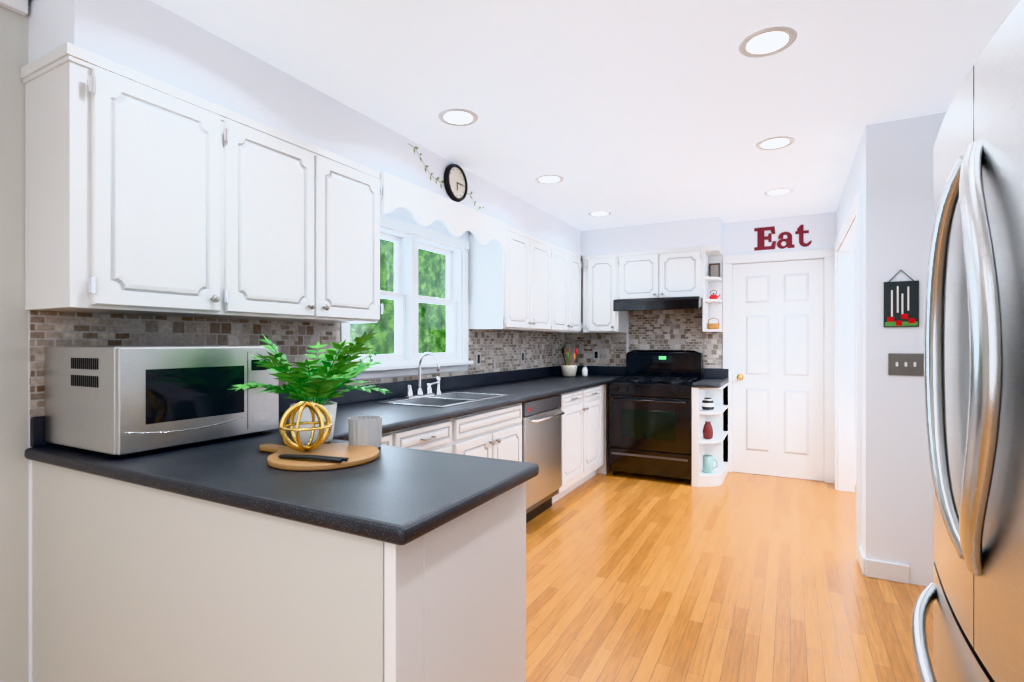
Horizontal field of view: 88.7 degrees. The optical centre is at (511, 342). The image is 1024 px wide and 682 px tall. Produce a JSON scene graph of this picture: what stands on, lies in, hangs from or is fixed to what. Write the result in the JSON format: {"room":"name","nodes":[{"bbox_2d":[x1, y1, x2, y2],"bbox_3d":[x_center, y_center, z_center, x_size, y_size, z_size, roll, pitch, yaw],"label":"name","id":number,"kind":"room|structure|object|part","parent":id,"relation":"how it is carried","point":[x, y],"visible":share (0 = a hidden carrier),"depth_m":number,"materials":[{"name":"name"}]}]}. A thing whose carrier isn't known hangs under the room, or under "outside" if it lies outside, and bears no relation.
{"room":"kitchen","nodes":[
{"label":"kitchen","id":0,"kind":"room"},
{"bbox_2d":[32,460,383,681],"bbox_3d":[-0.918,0.825,1.445,1.543,0.870,0.090,0,0,28],"label":"peninsula panel","id":1,"kind":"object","parent":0,"point":[131,582],"depth_m":1.35,"materials":[{"name":"grey"}]},
{"bbox_2d":[137,433,538,544],"bbox_3d":[-0.439,0.369,1.466,0.863,0.038,0.628,0,0,28],"label":"countertop","id":2,"kind":"structure","parent":1,"relation":"on","point":[397,495],"depth_m":1.29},
{"bbox_2d":[228,330,389,444],"bbox_3d":[-0.669,0.149,1.860,0.501,0.399,0.581,0,0,28],"label":"potted plant","id":3,"kind":"object","parent":2,"relation":"on","point":[323,382],"visible":0.96,"depth_m":1.78,"materials":[{"name":"green plant"}]},
{"bbox_3d":[-0.696,0.281,1.843,0.156,0.135,0.156,0,0,28],"label":"pot","id":4,"kind":"part","parent":3,"relation":"part of","materials":[{"name":"white ceramic"}]},
{"bbox_2d":[259,443,379,470],"bbox_3d":[-0.624,0.341,1.617,0.450,0.016,0.320,0,0,28],"label":"cutting board","id":5,"kind":"object","parent":2,"relation":"on","point":[356,455],"visible":0.83,"depth_m":1.55,"materials":[{"name":"brown wood"}]},
{"bbox_2d":[279,401,331,451],"bbox_3d":[-0.631,0.255,1.604,0.153,0.153,0.153,0,0,28],"label":"decorative sphere","id":6,"kind":"object","parent":5,"relation":"on","point":[317,409],"visible":1,"depth_m":1.58,"materials":[{"name":"gold metal"}]},
{"bbox_2d":[278,454,348,462],"bbox_3d":[-0.568,0.325,1.485,0.211,0.014,0.037,0,0,13],"label":"knife","id":7,"kind":"object","parent":5,"relation":"on","point":[321,458],"visible":0.96,"depth_m":1.47,"materials":[{"name":"black metal"}]},
{"bbox_2d":[348,415,381,447],"bbox_3d":[-0.491,0.299,1.750,0.112,0.100,0.112,0,0,28],"label":"cup","id":8,"kind":"object","parent":2,"relation":"on","point":[363,430],"visible":0.85,"depth_m":1.71,"materials":[{"name":"grey ceramic"}]},
{"bbox_2d":[0,6,560,681],"bbox_3d":[-1.517,0.040,2.120,0.150,2.440,9.020,0,0,28],"label":"wall","id":9,"kind":"structure","parent":0,"point":[13,448],"depth_m":1.73,"materials":[{"name":"grey paint"}]},
{"bbox_2d":[0,0,27,15],"bbox_3d":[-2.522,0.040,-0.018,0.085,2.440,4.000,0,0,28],"label":"crown molding","id":10,"kind":"structure","parent":9,"relation":"attached to","point":[20,7],"depth_m":1.71,"materials":[{"name":"white"}]},
{"bbox_2d":[21,42,379,323],"bbox_3d":[-1.169,-0.512,2.268,0.321,0.804,1.372,0,0,28],"label":"upper cabinet","id":11,"kind":"object","parent":9,"relation":"in","point":[57,183],"depth_m":1.67,"materials":[{"name":"white wood"}]},
{"bbox_2d":[91,67,379,319],"bbox_3d":[-1.015,-0.494,2.221,0.020,0.745,1.300,0,0,28],"label":"doors","id":12,"kind":"structure","parent":11,"relation":"attached to","point":[155,199],"depth_m":1.99,"materials":[{"name":"white wood"}]},
{"bbox_2d":[88,76,382,313],"bbox_3d":[-0.993,-0.492,2.210,0.031,0.681,1.332,0,0,28],"label":"hardware piece","id":13,"kind":"object","parent":12,"relation":"attached to","point":[92,280],"visible":0.96,"depth_m":1.97,"materials":[{"name":"grey metal"}]},
{"bbox_2d":[29,311,564,416],"bbox_3d":[-0.509,0.070,3.844,0.009,0.358,4.726,0,0,28],"label":"tile backsplash","id":14,"kind":"structure","parent":9,"relation":"attached to","point":[500,350],"depth_m":2.37,"materials":[{"name":"tile"}]},
{"bbox_2d":[476,352,480,365],"bbox_3d":[-0.273,0.130,4.268,0.008,0.114,0.070,0,0,28],"label":"outlet","id":15,"kind":"object","parent":14,"relation":"attached to","point":[478,354],"depth_m":4.26,"materials":[{"name":"grey plastic"}]},
{"bbox_2d":[521,351,524,362],"bbox_3d":[0.102,0.130,4.975,0.008,0.114,0.070,0,0,28],"label":"outlet","id":16,"kind":"object","parent":14,"relation":"attached to","point":[522,352],"depth_m":4.97,"materials":[{"name":"grey plastic"}]},
{"bbox_2d":[355,351,377,363],"bbox_3d":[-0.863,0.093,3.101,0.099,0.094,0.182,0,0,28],"label":"sill","id":17,"kind":"structure","parent":9,"relation":"attached to","point":[375,353],"depth_m":3.11,"materials":[{"name":"white wood"}]},
{"bbox_2d":[340,214,472,379],"bbox_3d":[-0.707,-0.293,3.575,0.195,1.017,1.354,0,0,28],"label":"window","id":18,"kind":"structure","parent":9,"relation":"in","point":[408,239],"depth_m":3.56,"materials":[{"name":"white wood"}]},
{"bbox_3d":[-0.738,-0.300,3.592,0.044,0.770,1.090,0,0,28],"label":"glass","id":19,"kind":"part","parent":18,"relation":"part of","materials":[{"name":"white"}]},
{"bbox_2d":[469,225,580,332],"bbox_3d":[0.191,-0.512,4.824,0.321,0.804,1.678,0,0,28],"label":"upper cabinet","id":20,"kind":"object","parent":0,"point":[486,287],"depth_m":4.10,"materials":[{"name":"white wood"}]},
{"bbox_2d":[504,231,580,330],"bbox_3d":[0.332,-0.494,4.753,0.020,0.745,1.635,0,0,28],"label":"doors","id":21,"kind":"structure","parent":20,"relation":"attached to","point":[542,288],"depth_m":4.56,"materials":[{"name":"white wood"}]},
{"bbox_2d":[505,252,581,327],"bbox_3d":[0.353,-0.492,4.742,0.031,0.681,1.667,0,0,28],"label":"hardware piece","id":22,"kind":"object","parent":21,"relation":"attached to","point":[533,323],"visible":0.94,"depth_m":4.78,"materials":[{"name":"grey metal"}]},
{"bbox_2d":[151,0,1020,230],"bbox_3d":[0.187,-1.210,1.214,4.010,0.060,9.020,0,0,28],"label":"ceiling","id":23,"kind":"structure","parent":0,"point":[631,112],"depth_m":2.36,"materials":[{"name":"white paint"}]},
{"bbox_2d":[28,0,582,260],"bbox_3d":[-0.375,-1.048,3.773,0.315,0.263,4.730,0,0,28],"label":"soffit","id":24,"kind":"object","parent":23,"relation":"attached to","point":[150,38],"depth_m":2.12,"materials":[{"name":"white paint"}]},
{"bbox_2d":[380,172,506,252],"bbox_3d":[-0.374,-0.803,3.398,0.033,0.222,1.368,0,0,28],"label":"window valance","id":25,"kind":"object","parent":24,"relation":"attached to","point":[422,206],"visible":1,"depth_m":3.22,"materials":[{"name":"white"}]},
{"bbox_2d":[408,143,483,211],"bbox_3d":[-0.399,-1.034,3.391,0.001,0.250,0.855,0,0,28],"label":"vine","id":26,"kind":"object","parent":24,"relation":"attached to","point":[437,178],"visible":0.96,"depth_m":3.26,"materials":[{"name":"green paint"}]},
{"bbox_2d":[444,164,467,201],"bbox_3d":[-0.364,-1.047,3.421,0.034,0.244,0.244,0,0,28],"label":"round wall clock","id":27,"kind":"object","parent":24,"relation":"attached to","point":[455,184],"visible":1,"depth_m":3.40,"materials":[{"name":"black"}]},
{"bbox_2d":[438,108,477,125],"bbox_3d":[-0.281,-1.175,2.731,0.209,0.007,0.209,0,0,-11],"label":"recessed light","id":28,"kind":"object","parent":23,"relation":"in","point":[453,116],"depth_m":2.72,"materials":[{"name":"white"}]},
{"bbox_2d":[535,174,563,183],"bbox_3d":[0.269,-1.175,3.764,0.209,0.007,0.209,0,0,-11],"label":"recessed light","id":29,"kind":"object","parent":23,"relation":"in","point":[543,179],"depth_m":3.76,"materials":[{"name":"white glass"}]},
{"bbox_2d":[588,211,610,216],"bbox_3d":[0.799,-1.175,4.762,0.209,0.007,0.209,0,0,-11],"label":"recessed light","id":30,"kind":"object","parent":23,"relation":"in","point":[595,213],"depth_m":4.75,"materials":[{"name":"white"}]},
{"bbox_2d":[581,216,722,255],"bbox_3d":[1.401,-1.048,5.329,1.360,0.263,0.315,0,0,28],"label":"soffit","id":31,"kind":"structure","parent":23,"relation":"attached to","point":[707,231],"depth_m":5.15,"materials":[{"name":"white paint"}]},
{"bbox_2d":[738,26,797,57],"bbox_3d":[1.000,-1.175,2.051,0.209,0.007,0.209,0,0,-11],"label":"recessed light","id":32,"kind":"object","parent":23,"relation":"in","point":[768,41],"depth_m":2.04,"materials":[{"name":"white"}]},
{"bbox_2d":[755,136,794,149],"bbox_3d":[1.549,-1.175,3.084,0.209,0.007,0.209,0,0,-11],"label":"recessed light","id":33,"kind":"object","parent":23,"relation":"in","point":[778,142],"depth_m":3.08,"materials":[{"name":"white glass"}]},
{"bbox_2d":[764,188,793,195],"bbox_3d":[2.080,-1.175,4.081,0.209,0.007,0.209,0,0,-11],"label":"recessed light","id":34,"kind":"object","parent":23,"relation":"in","point":[779,191],"depth_m":4.08,"materials":[{"name":"white"}]},
{"bbox_2d":[580,212,855,484],"bbox_3d":[2.335,0.040,5.095,3.860,2.440,0.150,0,0,28],"label":"wall","id":35,"kind":"structure","parent":0,"point":[739,237],"depth_m":4.91,"materials":[{"name":"white paint"}]},
{"bbox_2d":[582,253,626,332],"bbox_3d":[0.973,-0.512,5.528,0.382,0.804,0.358,0,0,28],"label":"upper cabinet","id":36,"kind":"object","parent":35,"relation":"attached to","point":[600,283],"visible":0.9,"depth_m":5.40,"materials":[{"name":"white wood"}]},
{"bbox_3d":[0.926,-0.494,5.395,0.300,0.745,0.020,0,0,28],"label":"door","id":37,"kind":"part","parent":36,"relation":"part of","materials":[{"name":"white wood"}]},
{"bbox_2d":[565,309,721,378],"bbox_3d":[1.345,0.016,5.530,1.639,0.888,0.009,0,0,28],"label":"tile backsplash","id":38,"kind":"structure","parent":35,"relation":"attached to","point":[648,330],"depth_m":5.46,"materials":[{"name":"tile"}]},
{"bbox_2d":[593,350,598,359],"bbox_3d":[0.924,0.130,5.744,0.070,0.114,0.008,0,0,28],"label":"outlet","id":39,"kind":"object","parent":38,"relation":"attached to","point":[595,356],"depth_m":5.74,"materials":[{"name":"grey plastic"}]},
{"bbox_2d":[618,246,702,298],"bbox_3d":[1.502,-0.672,5.247,0.815,0.484,0.358,0,0,28],"label":"upper cabinet","id":40,"kind":"object","parent":35,"relation":"attached to","point":[666,273],"visible":0.9,"depth_m":5.10,"materials":[{"name":"white wood"}]},
{"bbox_2d":[613,296,701,310],"bbox_3d":[1.466,-0.370,5.183,0.804,0.116,0.490,0,0,28],"label":"range hood","id":41,"kind":"object","parent":40,"relation":"attached to","point":[669,303],"visible":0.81,"depth_m":4.95,"materials":[{"name":"black metal"}]},
{"bbox_2d":[702,245,722,331],"bbox_3d":[1.931,-0.512,5.040,0.145,0.804,0.321,0,0,28],"label":"shelf","id":42,"kind":"object","parent":35,"relation":"attached to","point":[712,308],"depth_m":5.13,"materials":[{"name":"white wood"}]},
{"bbox_2d":[707,318,719,328],"bbox_3d":[1.955,-0.188,5.077,0.112,0.119,0.098,0,0,28],"label":"basket","id":43,"kind":"object","parent":42,"relation":"on","point":[713,325],"visible":0.88,"depth_m":5.04,"materials":[{"name":"brown wicker"}]},
{"bbox_3d":[1.965,-0.465,5.071,0.100,0.103,0.074,0,0,28],"label":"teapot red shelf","id":44,"kind":"part","parent":42,"relation":"part of","materials":[{"name":"red ceramic"}]},
{"bbox_3d":[1.993,-0.704,5.149,0.100,0.160,0.016,0,0,28],"label":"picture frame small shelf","id":45,"kind":"part","parent":42,"relation":"part of","materials":[{"name":"brown wood"}]},
{"bbox_2d":[723,248,827,482],"bbox_3d":[2.505,0.202,4.993,0.905,2.115,0.170,0,0,28],"label":"door frame","id":46,"kind":"structure","parent":35,"relation":"attached to","point":[730,260],"depth_m":5.08,"materials":[{"name":"white wood"}]},
{"bbox_2d":[733,259,823,480],"bbox_3d":[2.486,0.245,4.921,0.764,2.022,0.110,0,0,28],"label":"door","id":47,"kind":"structure","parent":35,"relation":"in","point":[778,368],"depth_m":4.93,"materials":[{"name":"white wood"}]},
{"bbox_3d":[2.200,0.330,5.053,0.064,0.064,0.075,0,0,28],"label":"door knob","id":48,"kind":"part","parent":47,"relation":"part of","materials":[{"name":"gold metal"}]},
{"bbox_2d":[754,224,811,250],"bbox_3d":[2.532,-0.991,4.902,0.479,0.217,0.008,0,0,28],"label":"sign","id":49,"kind":"object","parent":35,"relation":"attached to","point":[800,231],"visible":1,"depth_m":4.91,"materials":[{"name":"red wood"}]},
{"bbox_2d":[526,470,932,681],"bbox_3d":[0.187,1.290,1.214,4.010,0.060,9.020,0,0,28],"label":"floor","id":50,"kind":"structure","parent":0,"point":[733,577],"depth_m":2.68,"materials":[{"name":"brown wood"}]},
{"bbox_2d":[382,403,521,452],"bbox_3d":[-0.635,0.825,2.883,0.686,0.870,1.695,0,0,28],"label":"base cabinet","id":51,"kind":"object","parent":50,"relation":"on","point":[466,439],"depth_m":2.81,"materials":[{"name":"white wood"}]},
{"bbox_2d":[25,365,627,483],"bbox_3d":[-0.187,0.319,3.663,0.746,0.138,4.743,0,0,28],"label":"countertop","id":52,"kind":"structure","parent":51,"relation":"on","point":[522,385],"depth_m":2.68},
{"bbox_2d":[45,346,278,455],"bbox_3d":[-1.246,0.180,1.907,0.478,0.337,0.556,0,0,28],"label":"microwave","id":53,"kind":"object","parent":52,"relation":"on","point":[121,400],"depth_m":1.70,"materials":[{"name":"silver metal"}]},
{"bbox_2d":[404,352,440,397],"bbox_3d":[-0.525,0.200,3.358,0.184,0.286,0.373,0,0,28],"label":"gooseneck faucet","id":54,"kind":"object","parent":52,"relation":"on","point":[409,392],"visible":1,"depth_m":3.36,"materials":[{"name":"silver metal"}]},
{"bbox_2d":[374,391,507,407],"bbox_3d":[-0.415,0.431,3.273,0.495,0.177,0.750,0,0,28],"label":"stainless steel sink","id":55,"kind":"object","parent":52,"relation":"in","point":[445,399],"visible":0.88,"depth_m":3.29,"materials":[{"name":"silver metal"}]},
{"bbox_2d":[561,365,576,376],"bbox_3d":[0.593,0.290,5.438,0.172,0.118,0.172,0,0,28],"label":"bowl","id":56,"kind":"object","parent":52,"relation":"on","point":[569,371],"visible":0.98,"depth_m":5.38,"materials":[{"name":"beige ceramic"}]},
{"bbox_2d":[562,347,576,365],"bbox_3d":[0.597,0.177,5.436,0.157,0.288,0.194,0,0,28],"label":"contents","id":57,"kind":"object","parent":56,"relation":"in","point":[569,354],"visible":0.9,"depth_m":5.42,"materials":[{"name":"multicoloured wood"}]},
{"bbox_2d":[582,366,587,376],"bbox_3d":[0.764,0.293,5.483,0.060,0.112,0.058,0,0,28],"label":"bottle","id":58,"kind":"object","parent":52,"relation":"on","point":[584,371],"depth_m":5.46,"materials":[{"name":"white"}]},
{"bbox_2d":[381,404,521,461],"bbox_3d":[-0.318,0.749,2.723,0.020,0.693,1.610,0,0,28],"label":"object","id":59,"kind":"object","parent":51,"relation":"attached to","point":[508,446],"depth_m":2.92,"materials":[{"name":"white wood"}]},
{"bbox_2d":[421,436,500,453],"bbox_3d":[-0.345,0.524,2.619,0.032,0.141,1.154,0,0,28],"label":"hardware piece","id":60,"kind":"object","parent":59,"relation":"attached to","point":[492,442],"visible":0.46,"depth_m":3.03,"materials":[{"name":"grey metal"}]},
{"bbox_2d":[384,482,525,681],"bbox_3d":[-0.787,0.825,1.653,1.572,0.870,0.577,0,0,28],"label":"peninsula end panel","id":61,"kind":"object","parent":50,"relation":"on","point":[455,600],"visible":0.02,"depth_m":1.24,"materials":[{"name":"white"}]},
{"bbox_2d":[522,395,564,522],"bbox_3d":[-0.006,0.825,3.865,0.660,0.868,0.616,0,0,28],"label":"stainless steel dishwasher","id":62,"kind":"object","parent":50,"relation":"on","point":[541,432],"visible":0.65,"depth_m":3.72,"materials":[{"name":"silver metal"}]},
{"bbox_3d":[0.259,0.485,3.722,0.058,0.100,0.521,0,0,28],"label":"dishwasher handle","id":63,"kind":"part","parent":62,"relation":"part of","materials":[{"name":"silver metal"}]},
{"bbox_2d":[552,384,604,503],"bbox_3d":[0.323,0.825,4.684,0.686,0.870,1.125,0,0,28],"label":"base cabinet","id":64,"kind":"object","parent":50,"relation":"on","point":[574,483],"depth_m":4.68,"materials":[{"name":"white wood"}]},
{"bbox_2d":[561,386,600,484],"bbox_3d":[0.603,0.749,4.453,0.020,0.693,0.940,0,0,28],"label":"doors","id":65,"kind":"structure","parent":64,"relation":"attached to","point":[580,440],"depth_m":4.38,"materials":[{"name":"white wood"}]},
{"bbox_2d":[571,393,597,410],"bbox_3d":[0.624,0.509,4.442,0.032,0.131,0.574,0,0,28],"label":"hardware piece","id":66,"kind":"object","parent":65,"relation":"attached to","point":[587,408],"visible":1,"depth_m":4.40,"materials":[{"name":"grey metal"}]},
{"bbox_2d":[597,384,611,473],"bbox_3d":[0.749,0.825,5.474,0.697,0.870,0.665,0,0,28],"label":"base cabinet","id":67,"kind":"object","parent":50,"relation":"on","point":[604,469],"visible":0.07,"depth_m":5.04,"materials":[{"name":"white wood"}]},
{"bbox_2d":[609,350,702,483],"bbox_3d":[1.392,0.666,5.053,0.750,1.186,0.750,0,0,28],"label":"gas range","id":68,"kind":"object","parent":50,"relation":"on","point":[650,415],"visible":0.94,"depth_m":4.82,"materials":[{"name":"black metal"}]},
{"bbox_2d":[692,383,727,486],"bbox_3d":[1.848,0.825,4.860,0.230,0.870,0.717,0,0,28],"label":"shelf","id":69,"kind":"object","parent":50,"relation":"on","point":[702,446],"depth_m":4.69,"materials":[{"name":"white wood"}]},
{"bbox_3d":[1.757,0.548,4.695,0.110,0.112,0.110,0,0,28],"label":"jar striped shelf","id":70,"kind":"part","parent":69,"relation":"part of","materials":[{"name":"white ceramic"}]},
{"bbox_3d":[1.757,0.782,4.695,0.092,0.155,0.092,0,0,28],"label":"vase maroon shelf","id":71,"kind":"part","parent":69,"relation":"part of","materials":[{"name":"red ceramic"}]},
{"bbox_3d":[1.774,1.085,4.686,0.130,0.150,0.092,0,0,28],"label":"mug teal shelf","id":72,"kind":"part","parent":69,"relation":"part of","materials":[{"name":"teal ceramic"}]},
{"bbox_2d":[692,368,728,387],"bbox_3d":[1.848,0.319,4.852,0.232,0.138,0.733,0,0,28],"label":"countertop","id":73,"kind":"structure","parent":69,"relation":"on","point":[713,377],"depth_m":5.04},
{"bbox_2d":[911,0,1023,681],"bbox_3d":[1.133,0.387,0.717,0.894,1.744,0.910,0,0,28],"label":"fridge","id":74,"kind":"object","parent":50,"relation":"on","point":[973,592],"visible":1,"depth_m":0.82,"materials":[{"name":"silver metal"}]},
{"bbox_2d":[836,134,862,549],"bbox_3d":[2.493,0.040,3.794,0.120,2.440,2.000,0,0,28],"label":"wall","id":75,"kind":"structure","parent":0,"point":[853,186],"depth_m":3.27,"materials":[{"name":"white paint"}]},
{"bbox_2d":[828,191,903,582],"bbox_3d":[2.453,0.195,3.739,0.180,2.130,2.134,0,0,28],"label":"door frame","id":76,"kind":"structure","parent":75,"relation":"attached to","point":[842,364],"depth_m":4.43,"materials":[{"name":"white wood"}]},
{"bbox_2d":[863,112,946,585],"bbox_3d":[2.423,0.040,2.630,1.090,2.440,0.120,0,0,28],"label":"wall","id":77,"kind":"structure","parent":0,"point":[897,237],"depth_m":2.77,"materials":[{"name":"white paint"}]},
{"bbox_2d":[884,270,918,326],"bbox_3d":[2.048,-0.236,2.755,0.150,0.302,0.010,0,0,28],"label":"wall hanging","id":78,"kind":"object","parent":77,"relation":"attached to","point":[901,303],"visible":1,"depth_m":2.75,"materials":[{"name":"grey"}]},
{"bbox_2d":[888,353,923,375],"bbox_3d":[2.065,0.113,2.744,0.150,0.115,0.012,0,0,28],"label":"switch plate","id":79,"kind":"object","parent":77,"relation":"attached to","point":[906,364],"visible":1,"depth_m":2.74,"materials":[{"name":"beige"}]},
{"label":"outside","id":80,"kind":"structure","parent":0,"visible":0},
{"bbox_2d":[350,239,445,354],"bbox_3d":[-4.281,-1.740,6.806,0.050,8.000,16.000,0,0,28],"label":"trees","id":81,"kind":"object","parent":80,"point":[434,289],"depth_m":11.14,"materials":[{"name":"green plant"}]}
]}

